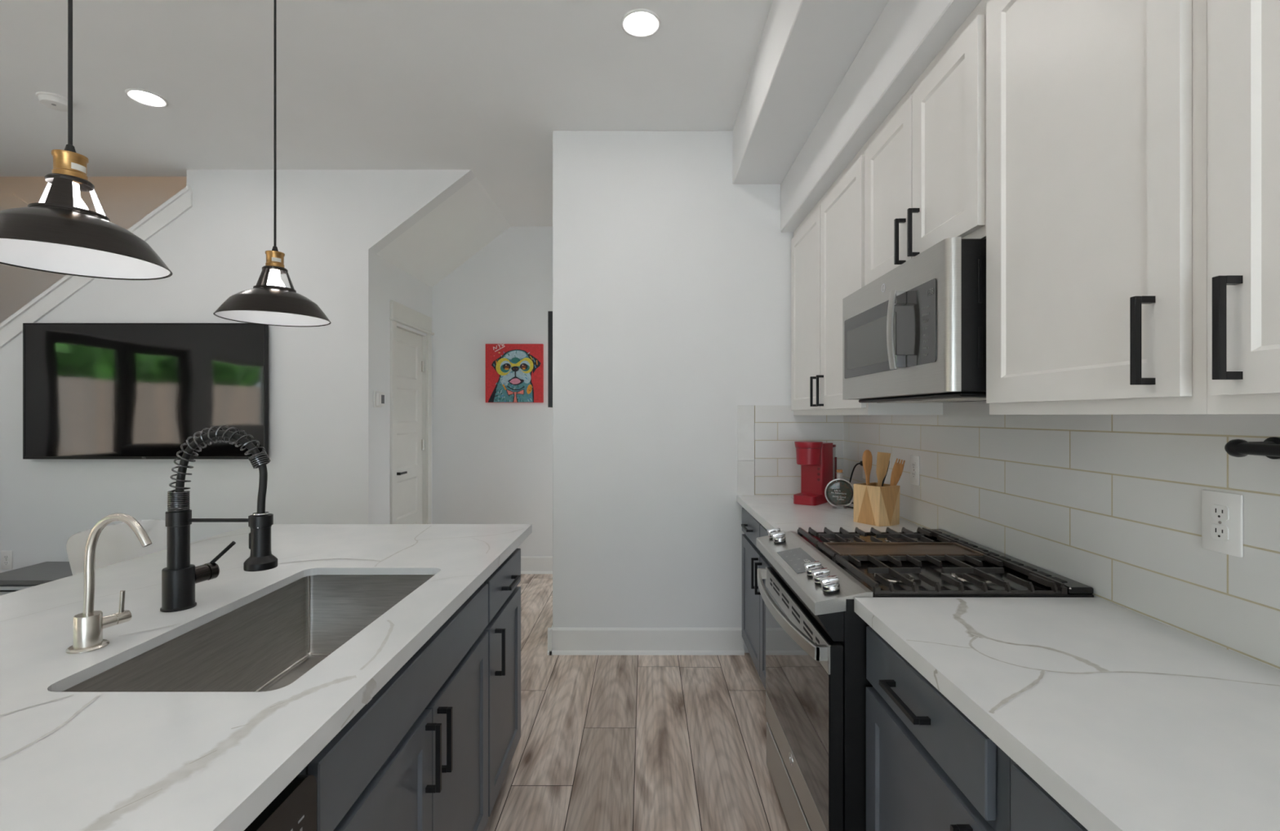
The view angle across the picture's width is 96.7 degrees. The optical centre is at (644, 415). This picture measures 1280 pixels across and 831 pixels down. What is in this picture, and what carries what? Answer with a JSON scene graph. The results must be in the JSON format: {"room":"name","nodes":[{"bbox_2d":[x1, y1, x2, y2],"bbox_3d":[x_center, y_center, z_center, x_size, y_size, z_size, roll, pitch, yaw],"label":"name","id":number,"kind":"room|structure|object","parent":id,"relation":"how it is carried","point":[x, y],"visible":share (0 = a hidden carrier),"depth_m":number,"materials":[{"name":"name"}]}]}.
{"room":"kitchen","nodes":[
{"label":"kitchen","id":0,"kind":"room"},
{"bbox_2d":[0,169,475,573],"bbox_3d":[-3.783,-0.137,3.865,5.235,3.017,0.110,0,0,0],"label":"wall","id":1,"kind":"structure","parent":0,"point":[332,225],"depth_m":3.81,"materials":[{"name":"paint"}]},
{"bbox_2d":[0,551,12,568],"bbox_3d":[-4.270,0.967,3.805,0.074,0.124,0.008,0,0,0],"label":"wall outlet","id":2,"kind":"object","parent":1,"relation":"attached to","point":[6,556],"visible":1,"depth_m":3.80,"materials":[{"name":"white plastic"}]},
{"bbox_2d":[3,555,8,559],"bbox_3d":[-4.270,0.948,3.802,0.033,0.029,0.002,0,0,0],"label":"receptacle","id":3,"kind":"object","parent":2,"relation":"attached to","point":[5,557],"depth_m":3.80,"materials":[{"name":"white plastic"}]},
{"bbox_2d":[3,560,8,565],"bbox_3d":[-4.270,0.987,3.802,0.033,0.029,0.002,0,0,0],"label":"receptacle","id":4,"kind":"object","parent":2,"relation":"attached to","point":[5,562],"depth_m":3.80,"materials":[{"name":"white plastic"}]},
{"bbox_2d":[0,185,192,348],"bbox_3d":[-4.665,-0.257,3.857,3.270,2.546,0.150,0,0,0],"label":"trim","id":5,"kind":"structure","parent":1,"relation":"attached to","point":[180,202],"depth_m":3.80,"materials":[{"name":"white paint"}]},
{"bbox_2d":[22,323,268,458],"bbox_3d":[-3.305,-0.161,3.780,1.600,0.898,0.057,0,0,0],"label":"television","id":6,"kind":"object","parent":1,"relation":"attached to","point":[91,390],"visible":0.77,"depth_m":3.76,"materials":[{"name":"black plastic"}]},
{"bbox_2d":[0,177,552,555],"bbox_3d":[-2.675,-1.328,5.010,7.651,5.400,0.120,0,0,0],"label":"wall","id":7,"kind":"structure","parent":0,"point":[492,462],"depth_m":4.95,"materials":[{"name":"paint"}]},
{"bbox_2d":[0,193,28,209],"bbox_3d":[-5.490,-1.763,4.941,1.780,1.170,0.018,0,0,0],"label":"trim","id":8,"kind":"structure","parent":7,"relation":"attached to","point":[7,201],"depth_m":4.93,"materials":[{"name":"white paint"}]},
{"bbox_2d":[485,343,543,402],"bbox_3d":[-1.131,-0.366,4.924,0.495,0.507,0.051,0,0,0],"label":"painting","id":9,"kind":"object","parent":7,"relation":"attached to","point":[514,372],"visible":1,"depth_m":4.91},
{"bbox_2d":[520,555,552,573],"bbox_3d":[-1.193,1.298,4.937,1.318,0.148,0.026,0,0,0],"label":"baseboard","id":10,"kind":"structure","parent":7,"relation":"attached to","point":[529,564],"depth_m":4.94,"materials":[{"name":"white paint"}]},
{"bbox_2d":[0,0,773,226],"bbox_3d":[-2.175,-1.705,1.075,6.851,0.120,7.950,0,0,0],"label":"ceiling","id":11,"kind":"structure","parent":0,"point":[483,87],"depth_m":2.79,"materials":[{"name":"paint"}]},
{"bbox_2d":[35,91,75,111],"bbox_3d":[-3.065,-1.624,2.960,0.146,0.040,0.146,0,0,0],"label":"smoke detector","id":12,"kind":"object","parent":11,"relation":"attached to","point":[51,100],"visible":0.86,"depth_m":2.93,"materials":[{"name":"white plastic"}]},
{"bbox_2d":[0,0,172,279],"bbox_3d":[-1.182,-0.980,1.170,0.324,1.329,0.324,0,0,0],"label":"pendant lamp","id":13,"kind":"object","parent":11,"relation":"hanging from","point":[57,233],"visible":1,"depth_m":1.16,"materials":[{"name":"brown metal"}]},
{"bbox_2d":[51,149,88,183],"bbox_3d":[-1.182,-0.510,1.170,0.054,0.050,0.054,0,0,0],"label":"socket","id":14,"kind":"object","parent":13,"relation":"attached to","point":[68,165],"depth_m":1.15,"materials":[{"name":"gold metal"}]},
{"bbox_2d":[124,88,168,107],"bbox_3d":[-2.578,-1.641,2.945,0.170,0.008,0.170,0,0,0],"label":"recessed light","id":15,"kind":"object","parent":11,"relation":"in","point":[147,98],"visible":1,"depth_m":2.94,"materials":[{"name":"white paint"}]},
{"bbox_2d":[213,0,331,327],"bbox_3d":[-1.216,-0.980,1.870,0.324,1.329,0.324,0,0,0],"label":"pendant lamp","id":16,"kind":"object","parent":11,"relation":"hanging from","point":[269,303],"visible":1,"depth_m":1.85,"materials":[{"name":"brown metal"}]},
{"bbox_2d":[265,250,284,269],"bbox_3d":[-1.216,-0.510,1.870,0.054,0.050,0.054,0,0,0],"label":"socket","id":17,"kind":"object","parent":16,"relation":"attached to","point":[274,259],"depth_m":1.85,"materials":[{"name":"gold metal"}]},
{"bbox_2d":[620,8,661,37],"bbox_3d":[-0.017,-1.641,2.385,0.170,0.008,0.170,0,0,0],"label":"recessed light","id":18,"kind":"object","parent":11,"relation":"in","point":[637,23],"visible":1,"depth_m":2.38,"materials":[{"name":"white paint"}]},
{"bbox_2d":[376,254,431,524],"bbox_3d":[-1.902,0.130,4.435,0.100,2.485,1.030,0,0,0],"label":"wall","id":19,"kind":"structure","parent":0,"point":[393,282],"depth_m":4.08,"materials":[{"name":"paint"}]},
{"bbox_2d":[373,391,384,407],"bbox_3d":[-1.837,-0.112,3.930,0.028,0.112,0.110,0,0,0],"label":"thermostat","id":20,"kind":"object","parent":19,"relation":"attached to","point":[378,397],"visible":1,"depth_m":3.90,"materials":[{"name":"white plastic"}]},
{"bbox_2d":[396,327,424,524],"bbox_3d":[-1.873,0.348,4.511,0.087,2.031,0.601,0,0,0],"label":"door","id":21,"kind":"structure","parent":19,"relation":"in","point":[410,364],"depth_m":4.55,"materials":[{"name":"paint"}]},
{"bbox_2d":[389,300,434,524],"bbox_3d":[-1.885,0.267,4.514,0.134,2.210,0.792,0,0,0],"label":"trim","id":22,"kind":"structure","parent":19,"relation":"attached to","point":[400,313],"depth_m":4.65,"materials":[{"name":"paint"}]},
{"bbox_2d":[376,177,511,287],"bbox_3d":[-1.558,-1.379,4.435,0.787,0.532,1.030,0,0,0],"label":"ceiling","id":23,"kind":"structure","parent":19,"relation":"attached to","point":[469,220],"depth_m":4.35,"materials":[{"name":"paint"}]},
{"bbox_2d":[484,573,790,830],"bbox_3d":[-2.587,1.422,1.075,7.826,0.100,7.950,0,0,0],"label":"floor","id":24,"kind":"structure","parent":0,"point":[606,742],"depth_m":2.39,"materials":[{"name":"brown wood"}]},
{"bbox_2d":[0,561,72,595],"bbox_3d":[-3.310,1.171,3.564,1.330,0.401,0.432,0,0,0],"label":"tv stand","id":25,"kind":"object","parent":24,"relation":"on","point":[25,577],"visible":0.06,"depth_m":3.44,"materials":[{"name":"grey wood"}]},
{"bbox_2d":[66,519,167,575],"bbox_3d":[-1.806,0.893,2.130,0.436,0.959,0.467,0,0,0],"label":"counter stool","id":26,"kind":"object","parent":24,"relation":"on","point":[117,543],"visible":0.15,"depth_m":2.16,"materials":[{"name":"white plastic"}]},
{"bbox_2d":[244,774,316,830],"bbox_3d":[-0.890,0.935,0.541,0.820,0.871,0.593,0,0,0],"label":"dishwasher","id":27,"kind":"object","parent":24,"relation":"on","point":[295,808],"visible":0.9,"depth_m":0.78,"materials":[{"name":"black metal"}]},
{"bbox_2d":[297,583,488,830],"bbox_3d":[-0.878,0.932,1.314,0.843,0.877,0.944,0,0,0],"label":"base cabinet","id":28,"kind":"object","parent":24,"relation":"on","point":[415,757],"visible":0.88,"depth_m":1.27,"materials":[{"name":"grey paint"}]},
{"bbox_2d":[0,524,532,830],"bbox_3d":[-1.058,0.475,1.280,1.164,0.037,2.240,0,0,0],"label":"countertop","id":29,"kind":"structure","parent":28,"relation":"on","point":[70,761],"depth_m":0.95,"materials":[{"name":"white stone"}]},
{"bbox_2d":[66,513,152,653],"bbox_3d":[-1.057,0.325,1.119,0.139,0.265,0.097,0,0,30],"label":"water tap","id":30,"kind":"object","parent":29,"relation":"on","point":[88,625],"visible":1,"depth_m":1.12,"materials":[{"name":"silver metal"}]},
{"bbox_2d":[160,425,277,612],"bbox_3d":[-1.014,0.240,1.380,0.264,0.434,0.114,0,0,0],"label":"kitchen faucet","id":31,"kind":"object","parent":29,"relation":"on","point":[180,578],"visible":1,"depth_m":1.34,"materials":[{"name":"black metal"}]},
{"bbox_2d":[62,574,434,691],"bbox_3d":[-0.808,0.602,1.327,0.468,0.244,0.829,0,0,0],"label":"sink","id":32,"kind":"object","parent":29,"relation":"in","point":[266,643],"visible":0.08,"depth_m":1.53,"materials":[{"name":"metal"}]},
{"bbox_2d":[482,548,520,817],"bbox_3d":[-0.878,0.932,2.025,0.843,0.877,0.475,0,0,0],"label":"base cabinet","id":33,"kind":"object","parent":24,"relation":"on","point":[504,626],"visible":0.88,"depth_m":1.98,"materials":[{"name":"grey paint"}]},
{"bbox_2d":[741,506,770,689],"bbox_3d":[0.830,0.932,2.736,0.620,0.877,1.076,0,0,0],"label":"base cabinet","id":34,"kind":"object","parent":24,"relation":"on","point":[753,606],"visible":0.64,"depth_m":2.90,"materials":[{"name":"grey paint"}]},
{"bbox_2d":[736,494,922,533],"bbox_3d":[0.834,0.475,2.736,0.614,0.036,1.080,0,0,0],"label":"countertop","id":35,"kind":"structure","parent":34,"relation":"on","point":[771,511],"depth_m":2.63,"materials":[{"name":"white stone"}]},
{"bbox_2d":[793,441,836,505],"bbox_3d":[0.908,0.297,3.033,0.142,0.320,0.311,0,0,40],"label":"coffee maker","id":36,"kind":"object","parent":35,"relation":"on","point":[815,459],"visible":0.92,"depth_m":2.96,"materials":[{"name":"red plastic"}]},
{"bbox_2d":[824,469,853,506],"bbox_3d":[0.963,0.362,2.815,0.143,0.190,0.041,0,0,14],"label":"bottle","id":37,"kind":"object","parent":35,"relation":"on","point":[838,491],"visible":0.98,"depth_m":2.80,"materials":[{"name":"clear glass"}]},
{"bbox_2d":[844,461,862,508],"bbox_3d":[1.075,0.346,2.928,0.111,0.223,0.343,0,0,17],"label":"power cord","id":38,"kind":"object","parent":35,"relation":"on","point":[860,463],"visible":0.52,"depth_m":2.95,"materials":[{"name":"black rubber"}]},
{"bbox_2d":[853,482,900,526],"bbox_3d":[0.987,0.376,2.419,0.127,0.163,0.140,0,0,-27],"label":"utensil holder","id":39,"kind":"object","parent":35,"relation":"on","point":[873,504],"visible":1,"depth_m":2.38,"materials":[{"name":"brown wood"}]},
{"bbox_2d":[862,449,872,485],"bbox_3d":[0.946,0.294,2.422,0.049,0.296,0.017,0,0,-24],"label":"wooden spoon","id":40,"kind":"object","parent":39,"relation":"in","point":[867,458],"visible":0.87,"depth_m":2.42,"materials":[{"name":"brown wood"}]},
{"bbox_2d":[875,452,890,486],"bbox_3d":[1.015,0.299,2.431,0.074,0.288,0.028,0,0,0],"label":"wooden spatula","id":41,"kind":"object","parent":39,"relation":"in","point":[882,458],"visible":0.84,"depth_m":2.43,"materials":[{"name":"brown wood"}]},
{"bbox_2d":[881,461,889,486],"bbox_3d":[1.021,0.306,2.457,0.074,0.275,0.013,0,0,3],"label":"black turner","id":42,"kind":"object","parent":39,"relation":"in","point":[883,480],"visible":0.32,"depth_m":2.46,"materials":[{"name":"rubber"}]},
{"bbox_2d":[889,457,905,485],"bbox_3d":[1.043,0.311,2.389,0.098,0.265,0.023,0,0,7],"label":"wooden fork","id":43,"kind":"object","parent":39,"relation":"in","point":[898,468],"visible":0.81,"depth_m":2.38,"materials":[{"name":"brown wood"}]},
{"bbox_2d":[755,527,1093,830],"bbox_3d":[0.767,0.896,1.815,0.744,0.951,0.759,0,0,0],"label":"range","id":44,"kind":"object","parent":24,"relation":"on","point":[816,682],"visible":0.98,"depth_m":1.60,"materials":[{"name":"metal"}]},
{"bbox_2d":[799,528,1093,597],"bbox_3d":[0.857,0.449,1.815,0.563,0.030,0.751,0,0,0],"label":"cooktop","id":45,"kind":"object","parent":44,"relation":"in","point":[924,562],"depth_m":1.65,"materials":[{"name":"black metal"}]},
{"bbox_2d":[866,626,1010,830],"bbox_3d":[0.830,0.932,1.162,0.620,0.877,0.538,0,0,0],"label":"base cabinet","id":46,"kind":"object","parent":24,"relation":"on","point":[929,767],"visible":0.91,"depth_m":1.14,"materials":[{"name":"grey paint"}]},
{"bbox_2d":[853,597,1279,830],"bbox_3d":[0.834,0.475,0.842,0.615,0.036,1.183,0,0,0],"label":"countertop","id":47,"kind":"structure","parent":46,"relation":"on","point":[1129,720],"depth_m":0.91,"materials":[{"name":"white stone"}]},
{"bbox_2d":[1010,758,1088,830],"bbox_3d":[0.847,0.932,0.586,0.587,0.877,0.612,0,0,0],"label":"base cabinet","id":48,"kind":"object","parent":24,"relation":"on","point":[1033,808],"visible":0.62,"depth_m":0.81,"materials":[{"name":"grey paint"}]},
{"bbox_2d":[552,130,843,653],"bbox_3d":[0.308,-0.137,3.341,1.685,3.017,0.129,0,0,0],"label":"wall","id":49,"kind":"structure","parent":0,"point":[672,277],"depth_m":3.29,"materials":[{"name":"paint"}]},
{"bbox_2d":[546,627,744,654],"bbox_3d":[0.005,1.298,3.272,1.130,0.148,0.026,0,0,0],"label":"baseboard","id":50,"kind":"structure","parent":49,"relation":"attached to","point":[565,641],"depth_m":3.27,"materials":[{"name":"white paint"}]},
{"bbox_2d":[737,405,754,494],"bbox_3d":[0.582,0.207,3.280,0.098,0.530,0.009,0,0,0],"label":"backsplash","id":51,"kind":"structure","parent":49,"relation":"attached to","point":[745,414],"depth_m":3.28,"materials":[{"name":"tile"}]},
{"bbox_3d":[-0.474,-0.136,4.178,0.120,3.017,1.545,0,0,0],"label":"wall","id":52,"kind":"structure","parent":0,"visible":0},
{"bbox_2d":[547,311,552,407],"bbox_3d":[-0.552,-0.331,3.660,0.035,0.565,0.630,0,0,0],"label":"picture frame","id":53,"kind":"object","parent":52,"relation":"attached to","point":[549,313],"visible":0.24,"depth_m":3.35,"materials":[{"name":"black metal"}]},
{"bbox_2d":[547,625,552,654],"bbox_3d":[-0.547,1.298,3.650,0.026,0.148,0.781,0,0,0],"label":"baseboard","id":54,"kind":"structure","parent":52,"relation":"attached to","point":[549,652],"depth_m":3.26,"materials":[{"name":"white paint"}]},
{"bbox_3d":[1.211,-0.136,0.242,0.120,3.017,6.285,0,0,0],"label":"wall","id":55,"kind":"structure","parent":0,"visible":0},
{"bbox_2d":[732,0,888,184],"bbox_3d":[0.828,-1.490,0.242,0.646,0.311,6.085,0,0,0],"label":"soffit","id":56,"kind":"structure","parent":55,"relation":"attached to","point":[806,49],"depth_m":2.31,"materials":[{"name":"paint"}]},
{"bbox_2d":[780,0,981,232],"bbox_3d":[0.967,-1.195,0.242,0.369,0.278,6.085,0,0,0],"label":"trim","id":57,"kind":"structure","parent":55,"relation":"attached to","point":[907,36],"depth_m":2.00,"materials":[{"name":"paint"}]},
{"bbox_2d":[864,0,989,285],"bbox_3d":[0.972,-0.752,1.796,0.340,0.605,0.765,0,0,0],"label":"upper cabinet","id":58,"kind":"object","parent":55,"relation":"attached to","point":[925,164],"visible":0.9,"depth_m":1.66,"materials":[{"name":"white paint"}]},
{"bbox_2d":[843,400,1279,670],"bbox_3d":[1.147,0.207,1.042,0.009,0.530,4.485,0,0,0],"label":"backsplash","id":59,"kind":"structure","parent":55,"relation":"attached to","point":[1111,504],"depth_m":1.39,"materials":[{"name":"tile"}]},
{"bbox_2d":[862,466,865,479],"bbox_3d":[1.137,0.266,2.934,0.008,0.124,0.074,0,0,0],"label":"wall outlet","id":60,"kind":"object","parent":59,"relation":"attached to","point":[864,473],"visible":0.08,"depth_m":2.95,"materials":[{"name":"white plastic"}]},
{"bbox_2d":[791,140,942,415],"bbox_3d":[0.972,-0.528,2.727,0.340,1.053,1.096,0,0,0],"label":"upper cabinet","id":61,"kind":"object","parent":59,"relation":"attached to","point":[828,246],"visible":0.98,"depth_m":2.63,"materials":[{"name":"white paint"}]},
{"bbox_2d":[842,236,986,403],"bbox_3d":[0.922,-0.244,1.788,0.440,0.398,0.751,0,0,0],"label":"microwave","id":62,"kind":"object","parent":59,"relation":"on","point":[916,333],"visible":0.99,"depth_m":1.55,"materials":[{"name":"silver metal"}]},
{"bbox_2d":[910,454,919,485],"bbox_3d":[1.137,0.230,2.400,0.008,0.124,0.074,0,0,0],"label":"wall outlet","id":63,"kind":"object","parent":59,"relation":"attached to","point":[914,460],"visible":1,"depth_m":2.39,"materials":[{"name":"white plastic"}]},
{"bbox_2d":[911,462,915,469],"bbox_3d":[1.134,0.210,2.400,0.002,0.029,0.033,0,0,0],"label":"receptacle","id":64,"kind":"object","parent":63,"relation":"attached to","point":[913,464],"depth_m":2.40,"materials":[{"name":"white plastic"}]},
{"bbox_2d":[911,471,915,478],"bbox_3d":[1.134,0.249,2.400,0.002,0.029,0.033,0,0,0],"label":"receptacle","id":65,"kind":"object","parent":63,"relation":"attached to","point":[913,473],"depth_m":2.40,"materials":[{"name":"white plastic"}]},
{"bbox_2d":[986,0,1279,414],"bbox_3d":[0.972,-0.528,1.139,0.340,1.053,0.546,0,0,0],"label":"upper cabinet","id":66,"kind":"object","parent":59,"relation":"attached to","point":[1096,110],"visible":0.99,"depth_m":1.06,"materials":[{"name":"white paint"}]},
{"bbox_2d":[1201,489,1243,557],"bbox_3d":[1.137,0.211,1.123,0.008,0.121,0.078,0,0,0],"label":"wall outlet","id":67,"kind":"object","parent":59,"relation":"attached to","point":[1222,513],"visible":1,"depth_m":1.12,"materials":[{"name":"white plastic"}]},
{"bbox_2d":[1210,504,1228,520],"bbox_3d":[1.134,0.192,1.123,0.002,0.029,0.033,0,0,0],"label":"receptacle","id":68,"kind":"object","parent":67,"relation":"attached to","point":[1218,512],"depth_m":1.12,"materials":[{"name":"white plastic"}]},
{"bbox_2d":[1210,524,1228,541],"bbox_3d":[1.134,0.231,1.123,0.002,0.029,0.033,0,0,0],"label":"receptacle","id":69,"kind":"object","parent":67,"relation":"attached to","point":[1219,532],"depth_m":1.12,"materials":[{"name":"white plastic"}]},
{"bbox_2d":[1207,0,1279,413],"bbox_3d":[0.972,-0.528,0.563,0.340,1.053,0.606,0,0,0],"label":"upper cabinet","id":70,"kind":"object","parent":59,"relation":"attached to","point":[1243,36],"visible":1,"depth_m":0.79,"materials":[{"name":"white paint"}]},
{"bbox_2d":[1224,436,1279,459],"bbox_3d":[1.099,0.059,0.824,0.086,0.040,0.448,0,0,0],"label":"towel bar","id":71,"kind":"object","parent":59,"relation":"attached to","point":[1269,447],"visible":1,"depth_m":1.01,"materials":[{"name":"black metal"}]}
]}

